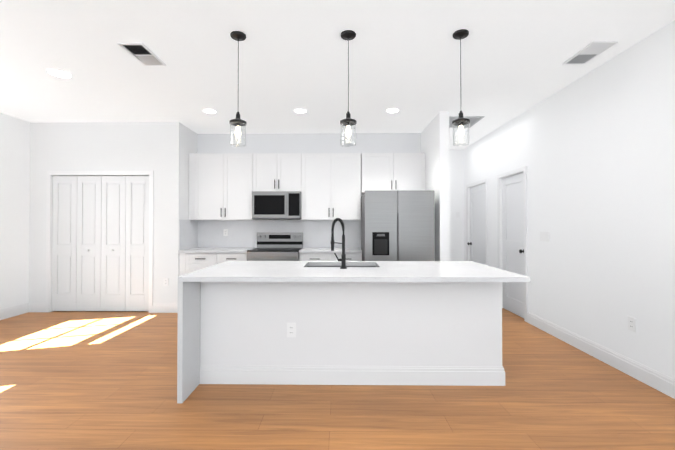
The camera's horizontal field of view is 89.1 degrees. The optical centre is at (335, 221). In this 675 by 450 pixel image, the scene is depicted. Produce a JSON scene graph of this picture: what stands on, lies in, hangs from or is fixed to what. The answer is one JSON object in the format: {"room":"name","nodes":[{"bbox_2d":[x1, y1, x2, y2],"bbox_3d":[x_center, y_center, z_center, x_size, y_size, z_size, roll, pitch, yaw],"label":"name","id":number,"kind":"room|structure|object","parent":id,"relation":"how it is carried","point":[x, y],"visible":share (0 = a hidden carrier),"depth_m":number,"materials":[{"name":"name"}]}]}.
{"room":"kitchen","nodes":[
{"label":"kitchen","id":0,"kind":"room"},
{"bbox_2d":[0,113,29,309],"bbox_3d":[-4.620,-0.106,1.507,0.050,2.820,7.420,0,-1,1],"label":"wall","id":1,"kind":"structure","parent":0,"point":[14,198],"depth_m":4.86,"materials":[{"name":"white paint"}]},
{"bbox_2d":[0,303,30,319],"bbox_3d":[-4.589,1.234,1.433,0.015,0.140,7.300,0,-1,1],"label":"baseboard","id":2,"kind":"structure","parent":1,"relation":"attached to","point":[13,311],"depth_m":4.86,"materials":[{"name":"white wood"}]},
{"bbox_2d":[29,122,182,311],"bbox_3d":[-3.434,-0.069,5.142,2.230,2.820,0.120,0,-1,1],"label":"wall","id":3,"kind":"structure","parent":0,"point":[156,148],"depth_m":5.09,"materials":[{"name":"white paint"}]},
{"bbox_2d":[46,171,153,312],"bbox_3d":[-3.487,0.295,5.130,1.589,2.092,0.136,0,-1,1],"label":"trim","id":4,"kind":"structure","parent":3,"relation":"attached to","point":[48,224],"depth_m":5.07,"materials":[{"name":"white wood"}]},
{"bbox_2d":[52,176,148,310],"bbox_3d":[-3.487,0.325,5.095,1.461,2.008,0.072,0,-1,1],"label":"bifold closet doors","id":5,"kind":"structure","parent":3,"relation":"in","point":[100,254],"depth_m":5.10,"materials":[{"name":"white wood"}]},
{"bbox_2d":[152,303,177,312],"bbox_3d":[-2.506,1.270,5.049,0.373,0.140,0.014,0,-1,1],"label":"baseboard","id":6,"kind":"structure","parent":3,"relation":"attached to","point":[157,307],"depth_m":5.04,"materials":[{"name":"white wood"}]},
{"bbox_2d":[163,278,168,285],"bbox_3d":[-2.500,0.893,5.056,0.072,0.116,0.008,0,-1,1],"label":"outlet","id":7,"kind":"object","parent":3,"relation":"attached to","point":[166,282],"visible":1,"depth_m":5.05,"materials":[{"name":"white plastic"}]},
{"bbox_2d":[182,125,196,219],"bbox_3d":[-2.374,-0.065,5.519,0.120,2.820,0.660,0,-1,1],"label":"wall","id":8,"kind":"structure","parent":0,"point":[189,140],"depth_m":5.33,"materials":[{"name":"white paint"}]},
{"bbox_2d":[197,133,420,248],"bbox_3d":[-0.446,-0.063,5.764,3.730,2.820,0.120,0,-1,1],"label":"wall","id":9,"kind":"structure","parent":0,"point":[323,143],"depth_m":5.72,"materials":[{"name":"white paint"}]},
{"bbox_2d":[189,153,257,219],"bbox_3d":[-1.805,-0.551,5.543,1.013,1.048,0.363,0,-1,1],"label":"upper cabinet","id":10,"kind":"object","parent":9,"relation":"attached to","point":[220,186],"visible":0.94,"depth_m":5.40,"materials":[{"name":"white wood"}]},
{"bbox_2d":[223,229,227,235],"bbox_3d":[-1.826,0.182,5.701,0.072,0.116,0.008,0,-1,1],"label":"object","id":11,"kind":"structure","parent":9,"relation":"attached to","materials":[{"name":"white plastic"}]},
{"bbox_2d":[178,219,359,249],"bbox_3d":[-0.958,0.199,5.377,2.714,0.456,0.659,0,-1,1],"label":"backsplash","id":12,"kind":"structure","parent":9,"relation":"attached to","point":[225,233],"depth_m":5.69,"materials":[{"name":"stone"}]},
{"bbox_2d":[253,153,301,190],"bbox_3d":[-0.916,-0.773,5.534,0.765,0.605,0.363,0,-1,1],"label":"upper cabinet","id":13,"kind":"object","parent":9,"relation":"attached to","point":[276,171],"visible":0.9,"depth_m":5.39,"materials":[{"name":"white wood"}]},
{"bbox_2d":[252,191,300,218],"bbox_3d":[-0.917,-0.253,5.489,0.754,0.429,0.441,0,-1,1],"label":"over-the-range microwave","id":14,"kind":"object","parent":13,"relation":"attached to","point":[276,204],"visible":0.98,"depth_m":5.31,"materials":[{"name":"silver metal"}]},
{"bbox_2d":[301,153,360,219],"bbox_3d":[-0.066,-0.551,5.521,0.936,1.048,0.363,0,-1,1],"label":"upper cabinet","id":15,"kind":"object","parent":9,"relation":"attached to","point":[330,186],"visible":0.98,"depth_m":5.38,"materials":[{"name":"white wood"}]},
{"bbox_2d":[361,153,425,193],"bbox_3d":[0.911,-0.765,5.510,1.000,0.620,0.363,0,-1,1],"label":"upper cabinet","id":16,"kind":"object","parent":9,"relation":"attached to","point":[390,171],"visible":0.79,"depth_m":5.37,"materials":[{"name":"white wood"}]},
{"bbox_2d":[0,308,674,449],"bbox_3d":[-0.994,1.363,2.336,7.280,0.100,9.440,0,-1,1],"label":"floor","id":17,"kind":"structure","parent":0,"point":[88,380],"depth_m":2.46,"materials":[{"name":"brown wood"}]},
{"bbox_2d":[179,253,246,275],"bbox_3d":[-1.807,0.904,5.373,1.013,0.878,0.673,0,-1,1],"label":"base cabinet","id":18,"kind":"object","parent":17,"relation":"on","point":[190,262],"visible":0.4,"depth_m":5.08,"materials":[{"name":"white wood"}]},
{"bbox_2d":[178,248,254,252],"bbox_3d":[-1.807,0.446,5.381,1.013,0.036,0.666,0,-1,1],"label":"countertop","id":19,"kind":"structure","parent":18,"relation":"on","point":[217,250],"depth_m":5.05,"materials":[{"name":"stone"}]},
{"bbox_2d":[247,233,302,260],"bbox_3d":[-0.917,0.760,5.314,0.758,1.165,0.736,0,-1,1],"label":"range","id":20,"kind":"object","parent":17,"relation":"on","point":[279,246],"visible":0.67,"depth_m":5.60,"materials":[{"name":"silver metal"}]},
{"bbox_2d":[299,253,361,260],"bbox_3d":[-0.069,0.904,5.351,0.925,0.878,0.673,0,-1,1],"label":"base cabinet","id":21,"kind":"object","parent":17,"relation":"on","point":[326,256],"visible":0.23,"depth_m":5.06,"materials":[{"name":"white wood"}]},
{"bbox_2d":[299,248,361,252],"bbox_3d":[-0.068,0.446,5.359,0.925,0.036,0.666,0,-1,1],"label":"countertop","id":22,"kind":"structure","parent":21,"relation":"on","point":[328,250],"depth_m":5.05,"materials":[{"name":"stone"}]},
{"bbox_2d":[177,262,524,402],"bbox_3d":[0.114,0.880,3.017,2.503,0.879,1.100,0,-1,1],"label":"kitchen island","id":23,"kind":"object","parent":17,"relation":"on","point":[341,321],"depth_m":2.78,"materials":[{"name":"white"}]},
{"bbox_2d":[331,218,346,268],"bbox_3d":[0.027,0.186,3.029,0.146,0.437,0.228,0,-1,1],"label":"faucet","id":24,"kind":"object","parent":23,"relation":"on","point":[343,256],"depth_m":2.95,"materials":[{"name":"black metal"}]},
{"bbox_2d":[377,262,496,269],"bbox_3d":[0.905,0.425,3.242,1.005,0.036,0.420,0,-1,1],"label":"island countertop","id":25,"kind":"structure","parent":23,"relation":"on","point":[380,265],"depth_m":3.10,"materials":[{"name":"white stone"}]},
{"bbox_2d":[361,190,434,260],"bbox_3d":[0.865,0.464,4.994,0.930,1.752,0.846,0,-1,1],"label":"refrigerator","id":26,"kind":"object","parent":17,"relation":"on","point":[397,225],"visible":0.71,"depth_m":4.58,"materials":[{"name":"silver metal"}]},
{"bbox_2d":[0,0,674,148],"bbox_3d":[-0.994,-1.557,2.365,7.280,0.100,9.440,0,-1,1],"label":"ceiling","id":27,"kind":"structure","parent":0,"point":[404,57],"depth_m":3.15,"materials":[{"name":"white paint"}]},
{"bbox_2d":[46,68,72,77],"bbox_3d":[-2.778,-1.491,3.453,0.210,0.008,0.210,0,-1,1],"label":"recessed light","id":28,"kind":"object","parent":27,"relation":"in","point":[59,73],"visible":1,"depth_m":3.44,"materials":[{"name":"white plastic"}]},
{"bbox_2d":[118,42,166,65],"bbox_3d":[-1.720,-1.494,3.074,0.210,0.012,0.400,0,-1,1],"label":"ceiling vent","id":29,"kind":"object","parent":27,"relation":"in","point":[143,54],"visible":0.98,"depth_m":3.05,"materials":[{"name":"white metal"}]},
{"bbox_2d":[202,109,216,112],"bbox_3d":[-1.686,-1.480,4.594,0.180,0.008,0.180,0,-1,1],"label":"recessed light","id":30,"kind":"object","parent":27,"relation":"in","point":[209,111],"visible":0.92,"depth_m":4.59,"materials":[{"name":"white plastic"}]},
{"bbox_2d":[229,31,246,146],"bbox_3d":[-0.783,-1.055,2.758,0.133,0.894,0.133,0,-1,1],"label":"pendant light","id":31,"kind":"object","parent":27,"relation":"hanging from","point":[237,121],"visible":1,"depth_m":2.74,"materials":[{"name":"black metal"}]},
{"bbox_2d":[294,108,306,112],"bbox_3d":[-0.466,-1.480,4.578,0.180,0.008,0.180,0,-1,1],"label":"recessed light","id":32,"kind":"object","parent":27,"relation":"in","point":[299,110],"visible":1,"depth_m":4.55,"materials":[{"name":"white plastic"}]},
{"bbox_2d":[340,30,356,146],"bbox_3d":[0.103,-1.055,2.747,0.133,0.894,0.133,0,-1,1],"label":"pendant light","id":33,"kind":"object","parent":27,"relation":"hanging from","point":[348,121],"visible":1,"depth_m":2.73,"materials":[{"name":"black metal"}]},
{"bbox_2d":[386,108,398,112],"bbox_3d":[0.761,-1.480,4.563,0.180,0.008,0.180,0,-1,1],"label":"recessed light","id":34,"kind":"object","parent":27,"relation":"in","point":[391,110],"visible":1,"depth_m":4.55,"materials":[{"name":"white plastic"}]},
{"bbox_2d":[452,29,469,146],"bbox_3d":[1.001,-1.056,2.735,0.133,0.894,0.133,0,-1,1],"label":"pendant light","id":35,"kind":"object","parent":27,"relation":"hanging from","point":[461,121],"visible":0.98,"depth_m":2.72,"materials":[{"name":"black metal"}]},
{"bbox_2d":[449,116,484,127],"bbox_3d":[1.841,-1.473,5.084,0.520,0.012,0.530,0,-1,1],"label":"ceiling vent","id":36,"kind":"object","parent":27,"relation":"in","point":[474,120],"visible":0.38,"depth_m":4.94,"materials":[{"name":"grey metal"}]},
{"bbox_2d":[562,41,617,64],"bbox_3d":[2.250,-1.494,3.049,0.210,0.012,0.390,0,-1,1],"label":"ceiling vent","id":37,"kind":"object","parent":27,"relation":"in","point":[589,52],"visible":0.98,"depth_m":3.02,"materials":[{"name":"white metal"}]},
{"bbox_2d":[421,112,449,260],"bbox_3d":[1.484,-0.063,5.764,0.130,2.820,2.310,0,-1,1],"label":"wall","id":38,"kind":"structure","parent":0,"point":[435,140],"depth_m":4.63,"materials":[{"name":"white paint"}]},
{"bbox_2d":[449,149,463,260],"bbox_3d":[2.075,-0.051,6.972,1.020,2.820,0.120,0,-1,1],"label":"wall","id":39,"kind":"structure","parent":0,"point":[456,170],"depth_m":6.91,"materials":[{"name":"white paint"}]},
{"bbox_2d":[463,20,674,378],"bbox_3d":[2.586,-0.097,2.365,0.120,2.820,9.320,0,-1,1],"label":"wall","id":40,"kind":"structure","parent":0,"point":[593,150],"depth_m":3.25,"materials":[{"name":"white paint"}]},
{"bbox_2d":[467,184,484,264],"bbox_3d":[2.589,0.343,6.256,0.103,2.003,0.804,0,-1,1],"label":"door","id":41,"kind":"structure","parent":40,"relation":"in","point":[477,224],"depth_m":6.31,"materials":[{"name":"white wood"}]},
{"bbox_2d":[466,179,487,265],"bbox_3d":[2.627,0.314,6.256,0.136,2.077,0.934,0,-1,1],"label":"door frame","id":42,"kind":"structure","parent":40,"relation":"attached to","point":[486,237],"depth_m":5.88,"materials":[{"name":"white wood"}]},
{"bbox_2d":[497,166,527,321],"bbox_3d":[2.611,0.301,4.976,0.136,2.077,0.834,0,-1,1],"label":"door frame","id":43,"kind":"structure","parent":40,"relation":"attached to","point":[515,171],"depth_m":4.60,"materials":[{"name":"white wood"}]},
{"bbox_2d":[502,173,523,317],"bbox_3d":[2.573,0.330,4.976,0.103,2.003,0.704,0,-1,1],"label":"door","id":44,"kind":"structure","parent":40,"relation":"in","point":[513,228],"depth_m":5.00,"materials":[{"name":"white wood"}]},
{"bbox_2d":[540,232,548,241],"bbox_3d":[2.545,0.181,4.173,0.008,0.116,0.185,0,-1,1],"label":"light switch","id":45,"kind":"object","parent":40,"relation":"attached to","point":[544,236],"visible":1,"depth_m":4.17,"materials":[{"name":"white plastic"}]},
{"bbox_2d":[527,312,674,398],"bbox_3d":[2.504,1.231,1.137,0.015,0.140,6.828,0,-1,1],"label":"baseboard","id":46,"kind":"structure","parent":40,"relation":"attached to","point":[659,381],"depth_m":3.14,"materials":[{"name":"white wood"}]},
{"bbox_2d":[628,316,635,331],"bbox_3d":[2.529,0.875,2.926,0.008,0.116,0.072,0,-1,1],"label":"outlet","id":47,"kind":"object","parent":40,"relation":"attached to","point":[631,323],"visible":1,"depth_m":2.92,"materials":[{"name":"white plastic"}]}
]}

